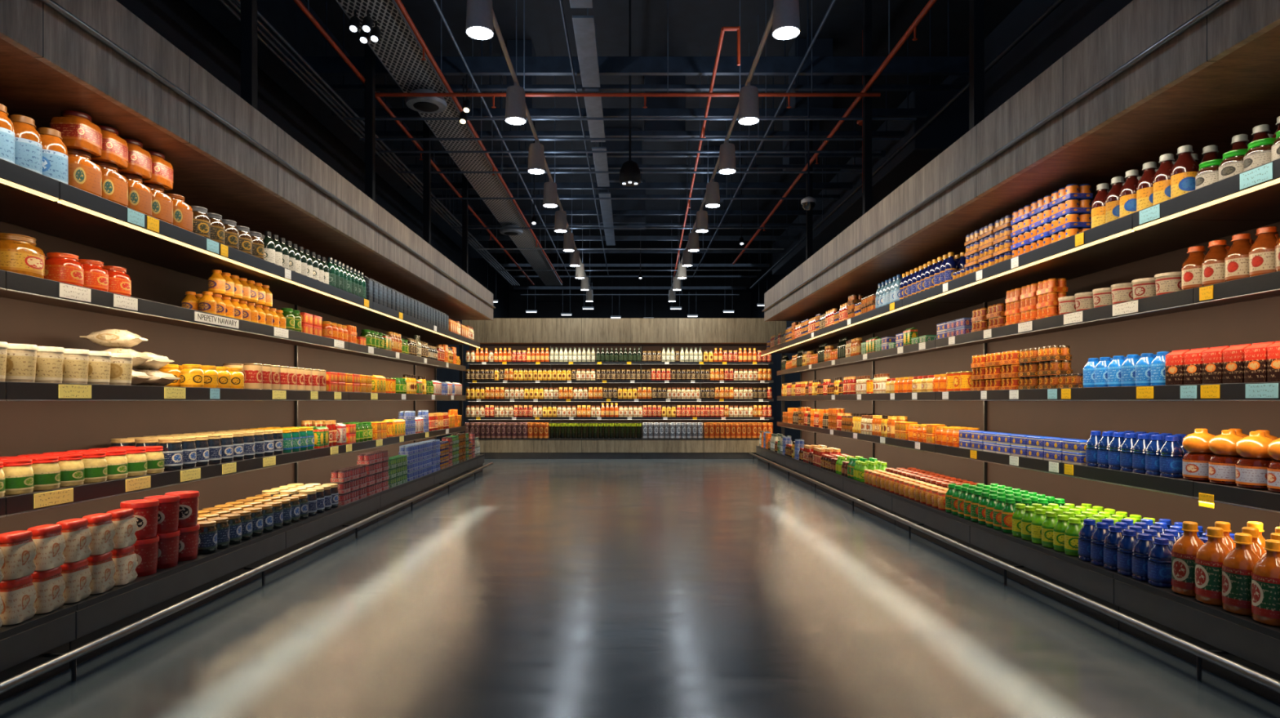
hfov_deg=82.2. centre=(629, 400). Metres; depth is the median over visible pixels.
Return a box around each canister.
[120,498,159,539]
[133,534,159,576]
[143,494,180,533]
[156,528,180,568]
[164,490,199,527]
[177,523,199,561]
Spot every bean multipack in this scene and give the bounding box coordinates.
[450,433,462,440]
[456,432,466,439]
[458,440,462,448]
[458,447,462,455]
[458,454,462,462]
[462,440,466,447]
[462,446,466,453]
[462,453,466,461]
[791,321,800,328]
[791,328,795,335]
[797,406,801,413]
[800,406,811,413]
[827,408,832,414]
[827,414,832,422]
[827,422,832,429]
[831,408,844,415]
[831,415,837,422]
[831,422,836,429]
[840,415,851,423]
[840,423,846,431]
[845,416,853,424]
[845,423,852,431]
[847,293,862,304]
[847,302,857,313]
[847,311,854,319]
[860,296,867,307]
[860,306,867,314]
[866,293,875,305]
[866,302,875,311]
[970,320,988,332]
[970,354,986,367]
[970,366,986,379]
[970,378,986,390]
[971,307,989,322]
[984,352,1002,366]
[984,365,1001,378]
[984,377,1002,390]
[986,302,1006,318]
[987,315,1005,328]
[1000,350,1020,364]
[1000,363,1020,377]
[1000,377,1019,389]
[1017,361,1039,376]
[1017,375,1039,389]
[1018,347,1038,363]
[1036,345,1071,361]
[1037,360,1072,375]
[1037,374,1059,388]
[1057,373,1083,387]
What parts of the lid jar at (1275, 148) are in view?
lid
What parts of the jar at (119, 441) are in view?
lid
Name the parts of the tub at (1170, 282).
lid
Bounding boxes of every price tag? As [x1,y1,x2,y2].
[34,487,73,508]
[58,384,91,398]
[59,282,90,302]
[113,293,137,311]
[125,475,151,491]
[127,208,144,227]
[146,215,159,232]
[164,386,185,398]
[180,467,200,481]
[194,311,238,328]
[206,238,218,253]
[209,388,219,398]
[220,244,227,257]
[222,462,236,474]
[262,455,275,466]
[272,390,286,399]
[273,326,288,337]
[284,268,291,279]
[311,391,318,399]
[330,445,337,454]
[333,339,344,348]
[334,391,341,399]
[346,444,351,451]
[364,298,368,306]
[368,346,373,353]
[371,392,377,399]
[376,439,382,445]
[399,311,403,319]
[400,435,404,441]
[401,393,405,399]
[853,432,857,438]
[857,394,861,399]
[862,353,866,359]
[880,436,884,443]
[889,302,894,310]
[890,393,894,399]
[897,346,902,353]
[911,392,916,399]
[915,441,919,448]
[919,342,925,349]
[942,282,947,292]
[942,391,948,399]
[948,336,955,344]
[970,449,976,458]
[976,269,982,280]
[981,391,986,399]
[983,328,991,338]
[1009,390,1018,399]
[1009,455,1018,465]
[1011,256,1018,268]
[1017,320,1032,332]
[1047,388,1057,398]
[1048,461,1058,472]
[1061,388,1071,398]
[1063,311,1083,324]
[1064,463,1073,475]
[1075,231,1084,246]
[1112,299,1137,315]
[1136,386,1153,398]
[1138,204,1159,224]
[1180,385,1196,398]
[1198,492,1213,508]
[1199,284,1213,300]
[1200,384,1219,398]
[1240,162,1272,189]
[1245,382,1278,398]
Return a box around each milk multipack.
[387,457,395,468]
[387,476,396,487]
[388,456,402,466]
[388,467,395,478]
[393,454,407,465]
[395,465,401,475]
[395,475,402,485]
[398,410,411,418]
[398,444,413,454]
[401,464,407,474]
[401,473,407,483]
[402,418,411,426]
[404,426,411,434]
[404,444,417,453]
[406,453,413,463]
[406,462,413,471]
[406,471,413,480]
[409,442,422,452]
[410,410,415,418]
[410,417,415,426]
[410,426,415,433]
[412,461,417,470]
[413,452,417,462]
[413,469,417,479]
[417,409,428,417]
[417,441,426,450]
[417,451,422,460]
[417,459,422,468]
[417,467,422,477]
[422,417,429,424]
[422,440,431,449]
[422,449,427,458]
[422,457,427,467]
[422,466,427,475]
[423,424,429,431]
[426,440,436,448]
[426,448,431,457]
[426,457,431,466]
[426,465,431,474]
[430,439,440,447]
[431,448,436,456]
[431,455,436,464]
[431,463,436,471]
[435,446,440,455]
[435,454,439,462]
[435,462,439,471]
[444,382,448,388]
[446,435,456,443]
[450,435,458,442]
[452,443,456,450]
[452,449,456,457]
[452,457,456,464]
[455,442,458,449]
[455,448,458,456]
[455,456,458,463]
[465,433,469,439]
[465,440,469,446]
[465,446,469,453]
[465,453,469,459]
[782,435,791,442]
[782,442,791,448]
[794,439,804,446]
[794,445,804,453]
[794,452,799,459]
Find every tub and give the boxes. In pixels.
[0,341,8,381]
[4,342,37,382]
[35,346,64,382]
[62,348,89,383]
[87,350,111,384]
[109,352,133,385]
[1057,295,1075,314]
[1074,291,1093,311]
[1092,287,1112,307]
[1111,282,1133,303]
[1131,277,1155,299]
[1154,271,1182,295]
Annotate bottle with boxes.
[181,291,199,310]
[195,293,203,300]
[198,291,216,314]
[208,269,225,294]
[212,293,225,315]
[221,271,234,297]
[221,295,234,317]
[230,275,242,299]
[230,297,242,319]
[238,277,250,301]
[238,300,250,321]
[246,280,257,303]
[246,302,257,322]
[253,282,265,305]
[253,304,265,324]
[262,231,275,263]
[262,284,272,306]
[262,306,272,325]
[268,307,279,327]
[271,234,282,266]
[275,309,285,328]
[278,237,288,269]
[284,240,295,271]
[291,243,301,273]
[297,246,306,275]
[303,248,312,278]
[309,251,319,280]
[315,254,324,282]
[320,257,328,284]
[326,257,335,286]
[332,258,339,288]
[336,261,343,289]
[340,262,346,291]
[344,265,351,293]
[348,266,355,294]
[351,268,359,296]
[355,270,362,297]
[360,271,366,298]
[413,334,419,356]
[417,335,421,356]
[475,347,479,361]
[475,436,479,455]
[475,437,477,456]
[475,441,476,456]
[480,347,484,361]
[484,347,488,361]
[493,347,497,361]
[498,347,502,361]
[502,347,507,361]
[507,347,511,361]
[526,347,530,361]
[531,347,535,361]
[535,347,540,361]
[540,347,544,361]
[545,347,549,361]
[550,347,554,361]
[554,347,559,361]
[559,347,563,361]
[563,347,568,361]
[568,347,572,361]
[573,347,577,361]
[577,347,582,361]
[582,347,586,361]
[586,347,591,361]
[591,347,595,361]
[595,347,599,361]
[600,347,604,361]
[600,402,604,416]
[604,347,609,361]
[604,402,609,416]
[609,347,613,361]
[609,402,613,416]
[613,347,618,361]
[613,402,618,416]
[618,347,622,361]
[623,347,627,361]
[627,347,632,361]
[632,347,636,361]
[636,347,641,361]
[661,347,666,361]
[666,347,670,361]
[670,347,675,361]
[680,347,684,361]
[684,347,688,361]
[688,347,693,361]
[693,347,697,361]
[697,347,702,361]
[713,347,717,361]
[718,347,722,361]
[737,347,742,361]
[742,347,746,361]
[747,347,751,361]
[752,347,756,361]
[772,433,776,450]
[773,434,778,451]
[779,435,783,453]
[784,354,789,368]
[796,351,799,366]
[799,350,802,366]
[800,349,804,365]
[817,344,821,362]
[819,343,822,362]
[821,343,824,361]
[822,342,826,361]
[835,455,842,473]
[837,338,841,358]
[838,456,845,474]
[839,337,843,358]
[841,337,844,357]
[843,337,848,357]
[847,457,853,477]
[850,457,857,478]
[853,460,860,479]
[856,461,863,480]
[859,462,868,481]
[867,461,873,469]
[869,462,878,470]
[875,283,881,308]
[877,461,883,469]
[878,281,885,306]
[879,462,887,470]
[882,280,888,306]
[885,278,893,304]
[889,275,897,302]
[893,274,901,302]
[899,273,906,299]
[902,271,910,298]
[907,269,914,296]
[911,267,919,294]
[915,265,923,293]
[920,263,927,291]
[924,261,932,289]
[928,258,937,288]
[934,256,942,286]
[939,253,948,284]
[944,251,957,282]
[945,483,955,512]
[951,484,962,515]
[954,254,960,265]
[957,251,965,271]
[957,486,969,517]
[962,483,970,486]
[964,488,975,519]
[968,484,977,488]
[970,489,982,522]
[975,486,983,490]
[976,483,984,486]
[977,491,990,524]
[982,484,991,488]
[982,488,991,492]
[985,493,998,527]
[989,489,998,493]
[990,483,998,486]
[990,486,998,490]
[993,495,1006,530]
[996,491,1005,496]
[997,484,1005,488]
[997,488,1006,492]
[1001,497,1016,533]
[1004,486,1013,490]
[1004,489,1013,493]
[1004,493,1014,497]
[1012,488,1021,492]
[1012,502,1026,537]
[1013,491,1022,496]
[1013,495,1022,505]
[1019,489,1028,493]
[1020,493,1030,497]
[1021,497,1031,506]
[1021,505,1035,540]
[1027,491,1037,496]
[1029,495,1039,505]
[1031,502,1041,513]
[1031,508,1046,543]
[1035,493,1045,497]
[1037,497,1048,506]
[1041,505,1052,516]
[1041,511,1057,547]
[1044,495,1054,505]
[1048,502,1058,508]
[1052,508,1063,520]
[1053,497,1065,508]
[1053,514,1069,551]
[1058,505,1069,511]
[1062,511,1075,520]
[1064,502,1075,508]
[1064,516,1081,555]
[1069,508,1080,517]
[1075,505,1086,514]
[1075,514,1086,527]
[1078,518,1096,561]
[1081,502,1092,508]
[1081,511,1093,518]
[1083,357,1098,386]
[1085,430,1102,466]
[1086,508,1097,517]
[1087,516,1099,525]
[1090,521,1109,565]
[1091,182,1109,228]
[1092,505,1103,514]
[1093,514,1104,521]
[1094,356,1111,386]
[1097,431,1113,468]
[1098,511,1111,518]
[1102,518,1114,529]
[1103,508,1115,517]
[1103,524,1123,570]
[1105,176,1124,222]
[1106,517,1118,524]
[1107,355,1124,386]
[1108,431,1124,470]
[1111,514,1123,521]
[1115,511,1128,518]
[1115,521,1128,533]
[1116,528,1137,576]
[1119,168,1139,217]
[1120,354,1139,386]
[1120,432,1137,471]
[1120,518,1133,528]
[1124,517,1136,524]
[1128,524,1142,537]
[1129,514,1142,521]
[1131,532,1154,581]
[1132,433,1150,473]
[1134,521,1147,533]
[1135,352,1154,386]
[1136,161,1157,211]
[1140,518,1153,528]
[1142,517,1155,524]
[1143,432,1155,440]
[1143,528,1158,543]
[1145,434,1164,475]
[1147,537,1171,586]
[1149,524,1163,537]
[1150,351,1169,385]
[1152,153,1174,205]
[1154,521,1168,533]
[1156,433,1168,443]
[1159,435,1183,477]
[1159,518,1172,528]
[1160,533,1174,548]
[1164,528,1178,541]
[1169,524,1183,537]
[1170,145,1199,198]
[1170,434,1182,445]
[1171,520,1204,596]
[1173,521,1182,526]
[1175,433,1186,440]
[1181,245,1205,289]
[1181,435,1189,454]
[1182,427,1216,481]
[1191,153,1199,161]
[1195,526,1231,605]
[1198,144,1219,167]
[1198,525,1204,537]
[1199,537,1208,542]
[1201,239,1227,285]
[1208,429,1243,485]
[1214,520,1235,550]
[1222,532,1260,615]
[1224,233,1252,281]
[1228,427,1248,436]
[1229,533,1235,537]
[1231,133,1248,151]
[1233,526,1266,556]
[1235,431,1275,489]
[1247,124,1271,148]
[1247,520,1266,547]
[1248,226,1277,276]
[1251,538,1279,626]
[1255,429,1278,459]
[1259,532,1279,558]
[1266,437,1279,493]
[1271,115,1279,137]
[1275,236,1279,271]
[1275,526,1279,533]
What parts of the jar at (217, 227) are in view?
lid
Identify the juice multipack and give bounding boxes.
[344,324,356,335]
[347,333,357,343]
[437,343,448,351]
[444,350,448,357]
[444,356,448,362]
[448,346,456,353]
[448,408,457,415]
[453,352,456,359]
[765,432,773,438]
[790,407,798,413]
[810,408,818,414]
[818,408,828,415]
[818,415,822,421]
[818,421,822,427]
[1004,287,1021,303]
[1004,300,1021,315]
[1004,312,1021,325]
[1019,296,1037,311]
[1019,309,1037,322]
[1020,283,1037,299]
[1035,305,1059,319]
[1036,278,1067,295]
[1036,291,1066,308]
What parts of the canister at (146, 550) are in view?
lid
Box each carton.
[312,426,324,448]
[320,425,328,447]
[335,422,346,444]
[363,275,373,301]
[369,278,377,302]
[372,374,379,392]
[374,280,382,305]
[376,374,382,392]
[378,282,386,306]
[379,375,386,392]
[382,333,388,350]
[383,284,391,308]
[386,334,391,350]
[387,286,395,309]
[389,418,397,436]
[391,288,399,311]
[394,418,399,435]
[396,290,403,312]
[397,418,402,435]
[399,292,406,314]
[400,418,404,435]
[403,293,410,315]
[407,295,413,316]
[410,297,417,318]
[413,298,420,319]
[414,417,418,433]
[415,416,421,432]
[416,379,420,393]
[417,300,423,320]
[417,379,422,393]
[417,416,423,432]
[420,302,426,321]
[424,303,430,323]
[427,305,432,324]
[429,306,435,324]
[431,380,437,394]
[432,307,438,326]
[435,308,440,327]
[435,380,439,394]
[436,380,441,394]
[438,310,443,328]
[441,311,446,329]
[443,312,448,330]
[445,381,450,395]
[448,318,452,331]
[448,382,452,395]
[452,320,454,333]
[452,382,457,395]
[454,320,458,333]
[454,382,458,395]
[460,324,463,336]
[866,337,871,352]
[868,337,875,352]
[871,336,879,351]
[902,328,910,345]
[906,327,917,344]
[1165,349,1190,384]
[1184,347,1209,384]
[1202,345,1229,383]
[1222,343,1251,382]
[1244,341,1274,382]
[1267,341,1279,382]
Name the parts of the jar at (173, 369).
lid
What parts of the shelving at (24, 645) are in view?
price rail, price rail, price rail, shelf, price rail, panel, lip trim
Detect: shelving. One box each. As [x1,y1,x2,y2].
[0,158,76,701]
[0,181,380,667]
[297,301,469,520]
[415,336,484,478]
[463,345,551,458]
[548,345,641,458]
[641,345,703,458]
[701,345,773,458]
[755,346,813,464]
[766,330,871,484]
[809,298,983,524]
[891,213,1279,628]
[1113,158,1279,704]
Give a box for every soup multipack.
[330,468,351,481]
[330,480,351,493]
[337,491,351,505]
[340,466,359,479]
[348,464,366,477]
[349,477,359,490]
[350,488,359,502]
[356,452,375,464]
[358,475,366,488]
[358,486,366,498]
[359,462,375,475]
[365,473,374,484]
[365,483,375,495]
[368,451,382,462]
[373,449,388,460]
[373,461,382,472]
[373,471,382,482]
[374,481,382,493]
[381,459,388,471]
[381,469,388,480]
[381,479,388,490]
[441,436,453,444]
[448,444,452,451]
[448,451,453,458]
[448,457,452,466]
[466,431,475,438]
[468,438,475,444]
[471,450,475,457]
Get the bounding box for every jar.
[0,103,14,164]
[0,232,44,278]
[0,455,26,459]
[0,457,34,495]
[0,461,4,497]
[8,114,42,174]
[17,453,52,457]
[23,455,60,490]
[37,127,68,184]
[43,451,75,454]
[44,252,84,286]
[48,453,84,486]
[49,110,102,157]
[66,148,102,197]
[66,448,97,452]
[75,451,107,483]
[78,258,108,291]
[88,447,117,449]
[90,124,128,169]
[96,448,128,479]
[102,265,131,296]
[108,445,135,448]
[110,437,134,446]
[117,447,146,476]
[128,436,150,438]
[134,437,158,446]
[135,445,164,473]
[142,435,164,437]
[151,436,173,438]
[157,437,182,471]
[158,364,180,386]
[160,434,177,435]
[164,435,186,437]
[173,436,196,468]
[179,364,204,386]
[182,434,199,435]
[186,435,208,466]
[191,205,210,238]
[197,510,209,516]
[197,516,206,520]
[197,520,217,554]
[198,512,218,519]
[200,364,217,387]
[202,506,221,513]
[203,434,221,464]
[207,212,224,244]
[207,516,229,548]
[210,510,230,516]
[213,433,233,462]
[213,503,232,510]
[215,366,231,387]
[220,512,241,544]
[222,218,239,249]
[222,506,241,513]
[224,432,244,460]
[225,501,243,506]
[228,367,244,388]
[231,510,252,540]
[233,503,252,510]
[235,225,252,254]
[235,431,254,458]
[235,498,253,503]
[243,506,262,536]
[244,501,262,506]
[245,431,264,457]
[245,496,262,501]
[249,231,264,259]
[253,503,273,532]
[254,493,271,498]
[254,498,271,503]
[255,430,274,456]
[261,488,279,496]
[264,496,280,501]
[264,501,283,528]
[265,429,283,454]
[271,487,288,493]
[272,493,288,498]
[273,498,291,525]
[275,428,292,453]
[279,484,296,488]
[280,307,294,330]
[280,488,297,496]
[282,496,299,522]
[284,427,300,452]
[287,483,303,487]
[288,487,306,493]
[291,493,308,519]
[293,309,301,331]
[295,426,307,450]
[297,484,313,488]
[298,488,316,515]
[300,420,310,426]
[304,483,320,487]
[306,419,314,426]
[306,426,314,449]
[306,487,324,513]
[311,420,320,426]
[314,484,331,510]
[321,320,332,337]
[321,483,338,507]
[322,420,332,446]
[327,419,337,445]
[330,322,337,339]
[336,324,343,340]
[342,324,347,341]
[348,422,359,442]
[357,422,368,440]
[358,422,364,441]
[360,328,371,346]
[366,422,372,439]
[370,330,375,346]
[374,331,379,347]
[377,332,383,348]
[386,331,393,351]
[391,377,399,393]
[392,332,396,351]
[395,333,399,351]
[398,333,401,352]
[399,377,403,393]
[401,338,405,353]
[402,373,409,393]
[402,377,406,393]
[404,339,408,354]
[405,337,412,355]
[408,374,412,393]
[411,338,414,355]
[411,374,414,393]
[413,339,417,355]
[413,374,416,393]
[417,375,424,394]
[420,341,423,357]
[422,342,426,357]
[423,376,426,394]
[425,342,428,358]
[426,380,429,394]
[427,345,430,358]
[427,380,431,394]
[428,413,431,431]
[429,345,432,359]
[430,381,433,394]
[431,346,435,359]
[431,413,434,431]
[433,413,435,430]
[434,346,437,359]
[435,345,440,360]
[435,413,437,430]
[436,413,439,429]
[439,413,441,429]
[440,345,442,360]
[440,412,445,428]
[441,346,444,361]
[441,413,443,429]
[444,412,447,428]
[446,412,448,428]
[448,346,449,362]
[448,347,451,363]
[450,348,453,363]
[457,355,460,364]
[458,321,461,335]
[465,350,470,361]
[465,368,470,380]
[465,386,470,398]
[465,405,470,416]
[466,325,470,338]
[470,326,472,339]
[470,350,475,361]
[470,368,475,380]
[470,386,475,398]
[470,405,475,416]
[475,368,479,380]
[475,386,479,398]
[475,405,479,416]
[480,368,484,380]
[480,386,484,398]
[480,405,484,416]
[484,368,489,380]
[484,386,489,398]
[484,404,489,416]
[488,350,493,361]
[489,368,494,380]
[489,386,494,398]
[489,404,494,416]
[494,368,498,380]
[494,386,499,398]
[494,405,498,416]
[499,368,503,380]
[499,386,504,398]
[499,405,503,416]
[503,368,508,380]
[504,387,509,398]
[504,405,508,416]
[508,368,513,380]
[508,405,513,416]
[509,387,514,398]
[511,350,516,361]
[513,368,518,380]
[513,404,518,416]
[514,387,519,398]
[516,350,521,361]
[518,368,523,380]
[518,404,523,416]
[519,387,524,398]
[521,350,526,361]
[523,368,528,380]
[523,404,528,416]
[524,386,528,398]
[528,368,533,380]
[528,386,533,398]
[528,404,533,416]
[533,368,537,380]
[533,386,538,398]
[533,405,537,416]
[537,368,542,380]
[537,405,542,416]
[538,386,543,398]
[542,368,546,380]
[542,404,546,416]
[543,387,548,398]
[547,368,551,380]
[547,404,551,417]
[548,387,553,399]
[551,368,556,380]
[552,404,556,416]
[553,387,558,398]
[556,368,561,380]
[556,405,561,416]
[558,386,563,398]
[561,368,566,380]
[561,405,566,416]
[563,386,568,398]
[566,368,571,380]
[566,405,571,416]
[568,386,573,398]
[571,368,576,380]
[571,405,576,416]
[573,387,577,398]
[576,368,581,380]
[577,387,582,398]
[577,404,581,416]
[581,368,586,380]
[581,404,586,416]
[582,387,587,398]
[586,368,590,380]
[586,404,591,416]
[588,386,592,398]
[591,368,595,380]
[591,405,595,416]
[593,386,597,398]
[595,368,600,380]
[595,405,600,416]
[598,386,602,398]
[600,368,605,380]
[603,387,607,398]
[605,368,610,380]
[608,387,612,398]
[611,368,615,380]
[613,387,617,398]
[616,368,620,380]
[617,386,622,398]
[618,405,623,416]
[621,368,626,380]
[622,386,626,398]
[623,405,627,416]
[626,368,631,380]
[627,386,631,398]
[628,405,632,416]
[631,368,635,380]
[632,386,636,398]
[632,405,637,416]
[635,368,640,380]
[637,386,641,398]
[637,405,642,417]
[640,368,645,380]
[642,351,647,361]
[642,386,646,398]
[642,404,647,416]
[646,368,650,380]
[647,351,651,361]
[647,386,651,398]
[647,404,652,416]
[651,368,655,380]
[652,351,656,361]
[652,387,656,398]
[652,404,657,416]
[656,368,661,380]
[657,351,661,361]
[657,387,662,398]
[657,404,661,416]
[661,368,666,380]
[662,387,666,398]
[662,404,666,416]
[666,368,671,380]
[666,387,671,398]
[666,404,671,416]
[671,368,675,380]
[671,387,675,398]
[671,404,675,416]
[675,351,679,361]
[676,368,680,380]
[676,387,680,398]
[676,404,680,416]
[680,368,685,380]
[680,387,685,398]
[681,404,685,416]
[685,368,690,380]
[685,387,690,398]
[685,404,690,416]
[690,368,695,380]
[690,387,695,398]
[690,404,695,416]
[695,368,700,380]
[695,387,700,398]
[695,404,700,416]
[700,368,705,380]
[700,387,705,399]
[700,404,705,417]
[703,349,707,361]
[705,368,709,380]
[705,387,709,398]
[705,404,710,416]
[708,349,713,361]
[710,368,714,380]
[710,387,714,398]
[710,404,714,416]
[714,368,719,380]
[714,386,719,398]
[714,404,719,416]
[719,368,724,380]
[719,386,724,398]
[719,404,724,416]
[723,350,727,361]
[724,368,728,380]
[724,386,728,398]
[724,404,728,416]
[728,350,733,361]
[728,368,733,380]
[728,386,733,398]
[728,405,733,416]
[733,350,737,361]
[733,368,738,380]
[733,387,738,398]
[733,405,738,416]
[738,368,742,380]
[738,387,742,398]
[738,405,742,416]
[742,368,747,380]
[743,387,747,398]
[743,405,747,416]
[747,368,752,380]
[747,387,752,398]
[747,405,752,416]
[752,368,757,380]
[752,387,757,398]
[752,404,757,416]
[756,350,761,361]
[757,368,762,380]
[757,387,762,398]
[757,404,762,416]
[761,350,766,361]
[762,368,767,380]
[762,387,767,398]
[762,404,767,416]
[767,353,771,361]
[767,368,772,380]
[767,386,772,398]
[767,404,772,416]
[783,382,786,395]
[786,382,788,395]
[786,444,791,455]
[791,440,795,457]
[793,382,795,395]
[793,441,795,457]
[795,324,796,338]
[795,354,797,367]
[797,324,799,337]
[797,382,799,395]
[799,382,801,395]
[799,448,801,460]
[800,381,802,395]
[800,448,803,461]
[803,381,808,395]
[803,444,805,462]
[804,351,807,364]
[804,410,806,425]
[804,444,810,462]
[805,410,810,425]
[806,351,808,364]
[806,384,808,395]
[806,445,813,462]
[807,412,809,425]
[808,319,810,333]
[808,351,813,364]
[808,380,810,395]
[808,412,810,426]
[808,451,813,463]
[809,318,812,333]
[810,380,812,395]
[810,452,813,464]
[811,317,813,332]
[811,354,814,364]
[812,379,814,395]
[813,316,815,331]
[813,379,815,395]
[813,411,816,426]
[813,447,815,465]
[814,447,821,466]
[815,352,817,363]
[815,379,821,395]
[815,411,817,426]
[816,448,820,466]
[817,411,818,426]
[818,383,822,395]
[818,448,826,466]
[819,315,822,328]
[820,453,828,467]
[821,314,824,328]
[822,378,826,394]
[822,413,824,427]
[822,454,831,468]
[823,313,826,328]
[824,346,826,361]
[824,413,826,428]
[825,311,827,327]
[825,378,831,394]
[825,455,830,469]
[826,310,830,326]
[826,345,828,360]
[826,382,830,394]
[826,413,828,428]
[826,448,833,454]
[827,345,834,360]
[827,455,835,471]
[829,309,831,325]
[829,382,832,394]
[830,349,833,359]
[830,457,837,471]
[831,308,838,324]
[831,382,834,394]
[832,348,835,359]
[833,458,837,472]
[834,377,836,394]
[834,448,840,454]
[835,347,837,359]
[835,377,842,394]
[836,413,839,430]
[838,382,841,394]
[839,304,842,322]
[839,413,845,430]
[840,382,843,394]
[841,303,844,320]
[841,461,848,475]
[843,377,846,394]
[844,302,848,319]
[844,462,848,476]
[845,340,848,356]
[845,376,848,394]
[847,376,850,394]
[848,340,851,356]
[849,376,856,393]
[850,338,853,355]
[852,413,856,432]
[853,337,856,355]
[855,337,862,355]
[855,413,859,432]
[856,376,859,393]
[857,413,865,433]
[858,375,862,393]
[861,375,864,393]
[861,414,864,433]
[863,375,870,393]
[863,414,870,434]
[866,415,870,434]
[869,415,872,435]
[871,414,876,435]
[872,373,876,393]
[875,373,879,393]
[875,414,880,435]
[877,415,882,435]
[879,373,883,392]
[880,414,884,436]
[881,373,890,392]
[884,414,891,436]
[885,378,890,392]
[887,415,894,437]
[889,377,895,392]
[890,416,898,437]
[893,377,899,392]
[893,469,901,474]
[897,377,903,392]
[897,470,906,475]
[900,416,907,421]
[901,471,911,476]
[902,377,908,392]
[906,376,913,391]
[906,472,915,477]
[907,423,918,440]
[910,474,919,479]
[911,376,917,391]
[912,424,918,440]
[915,475,925,479]
[916,375,923,391]
[917,424,926,441]
[920,476,929,481]
[921,375,928,391]
[922,425,926,442]
[925,477,935,483]
[926,374,933,391]
[930,479,941,484]
[932,374,939,391]
[934,426,946,444]
[935,480,946,485]
[937,373,946,391]
[941,426,947,445]
[941,482,951,487]
[943,479,954,482]
[946,426,959,446]
[952,427,965,447]
[956,479,967,482]
[962,480,973,483]
[968,427,979,430]
[1195,159,1222,189]
[1218,148,1248,180]
[1243,137,1275,171]
[1271,130,1279,161]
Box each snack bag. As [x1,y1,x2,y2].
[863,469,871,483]
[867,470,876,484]
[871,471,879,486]
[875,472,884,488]
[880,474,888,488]
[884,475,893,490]
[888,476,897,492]
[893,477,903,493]
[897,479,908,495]
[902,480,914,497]
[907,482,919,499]
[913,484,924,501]
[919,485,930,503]
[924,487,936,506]
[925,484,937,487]
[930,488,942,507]
[931,485,942,488]
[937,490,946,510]
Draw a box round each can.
[222,363,243,373]
[243,363,262,389]
[262,364,271,389]
[271,364,280,389]
[280,365,288,390]
[288,366,297,390]
[297,367,304,390]
[304,368,312,390]
[311,368,319,391]
[320,369,325,391]
[386,377,388,392]
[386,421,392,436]
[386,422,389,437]
[388,377,391,392]
[391,378,395,392]
[464,422,469,433]
[469,422,474,431]
[475,422,479,438]
[480,422,484,438]
[484,422,490,438]
[490,422,495,438]
[495,422,501,438]
[501,422,506,438]
[506,422,511,438]
[511,422,516,438]
[516,422,522,438]
[522,422,527,438]
[527,422,533,438]
[533,422,537,438]
[537,422,543,438]
[543,422,548,438]
[549,422,554,438]
[555,422,559,438]
[560,422,564,438]
[565,422,570,438]
[571,422,576,438]
[576,422,581,438]
[582,422,586,438]
[587,422,592,438]
[592,422,597,438]
[598,422,603,438]
[604,422,608,438]
[608,422,613,438]
[614,422,619,438]
[620,422,625,438]
[625,422,630,438]
[631,422,635,438]
[636,422,641,438]
[642,422,647,438]
[648,422,653,438]
[653,422,658,438]
[659,422,664,438]
[664,422,669,438]
[670,422,675,438]
[675,422,680,438]
[681,422,686,438]
[686,422,692,438]
[692,422,697,438]
[697,422,702,438]
[703,422,709,438]
[709,422,714,438]
[714,422,719,438]
[720,422,724,438]
[725,422,730,438]
[730,422,735,438]
[736,422,741,438]
[741,422,746,438]
[746,422,751,438]
[751,422,756,438]
[757,422,762,438]
[762,422,767,431]
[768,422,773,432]
[866,379,869,393]
[869,378,873,393]
[946,372,953,391]
[953,371,960,391]
[960,371,972,391]
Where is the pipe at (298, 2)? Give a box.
[293,0,534,284]
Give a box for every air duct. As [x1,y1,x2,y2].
[335,0,562,285]
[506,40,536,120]
[598,192,615,245]
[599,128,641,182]
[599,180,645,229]
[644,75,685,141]
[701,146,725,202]
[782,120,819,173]
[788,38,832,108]
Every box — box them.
[299,311,312,324]
[301,323,312,333]
[312,315,321,327]
[312,325,322,336]
[325,371,337,382]
[325,382,337,391]
[337,372,345,382]
[337,382,345,391]
[344,423,355,434]
[345,373,352,382]
[345,382,352,391]
[346,433,355,443]
[352,373,359,383]
[352,383,359,391]
[356,336,365,345]
[360,374,366,383]
[360,383,366,391]
[365,375,372,384]
[366,384,372,392]
[371,422,381,431]
[372,421,386,430]
[372,430,381,439]
[381,429,386,438]
[448,415,452,422]
[861,342,866,349]
[861,347,866,354]
[875,337,881,346]
[875,344,881,351]
[881,336,896,344]
[881,343,888,350]
[888,342,896,348]
[894,421,911,430]
[894,430,900,439]
[895,333,902,341]
[895,340,902,346]
[900,422,917,431]
[900,430,908,439]
[911,336,919,343]
[919,334,937,342]
[926,423,945,434]
[926,433,935,444]
[937,321,946,332]
[937,330,946,338]
[946,320,955,329]
[946,328,955,337]
[955,317,972,328]
[955,326,972,335]
[959,430,982,439]
[959,438,970,448]
[970,431,991,441]
[970,440,983,450]
[982,431,1010,443]
[983,441,996,452]
[996,433,1020,444]
[996,443,1011,454]
[1010,434,1039,446]
[1011,444,1026,457]
[1026,435,1057,448]
[1026,446,1044,459]
[1044,437,1076,450]
[1044,448,1062,462]
[1062,439,1087,453]
[1062,450,1086,465]
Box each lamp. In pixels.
[466,0,493,39]
[493,240,497,302]
[505,81,526,124]
[525,271,537,312]
[528,139,545,173]
[542,178,557,207]
[554,207,567,232]
[560,260,572,315]
[563,229,574,251]
[569,246,579,266]
[575,261,584,278]
[580,274,588,290]
[582,253,594,309]
[586,287,593,302]
[610,315,621,318]
[618,0,640,186]
[668,287,675,302]
[670,306,681,309]
[672,274,680,290]
[677,261,686,278]
[682,246,692,266]
[687,314,697,316]
[688,229,699,251]
[695,207,708,232]
[705,178,719,207]
[718,139,735,173]
[723,310,734,312]
[737,81,759,124]
[756,302,764,306]
[772,0,799,39]

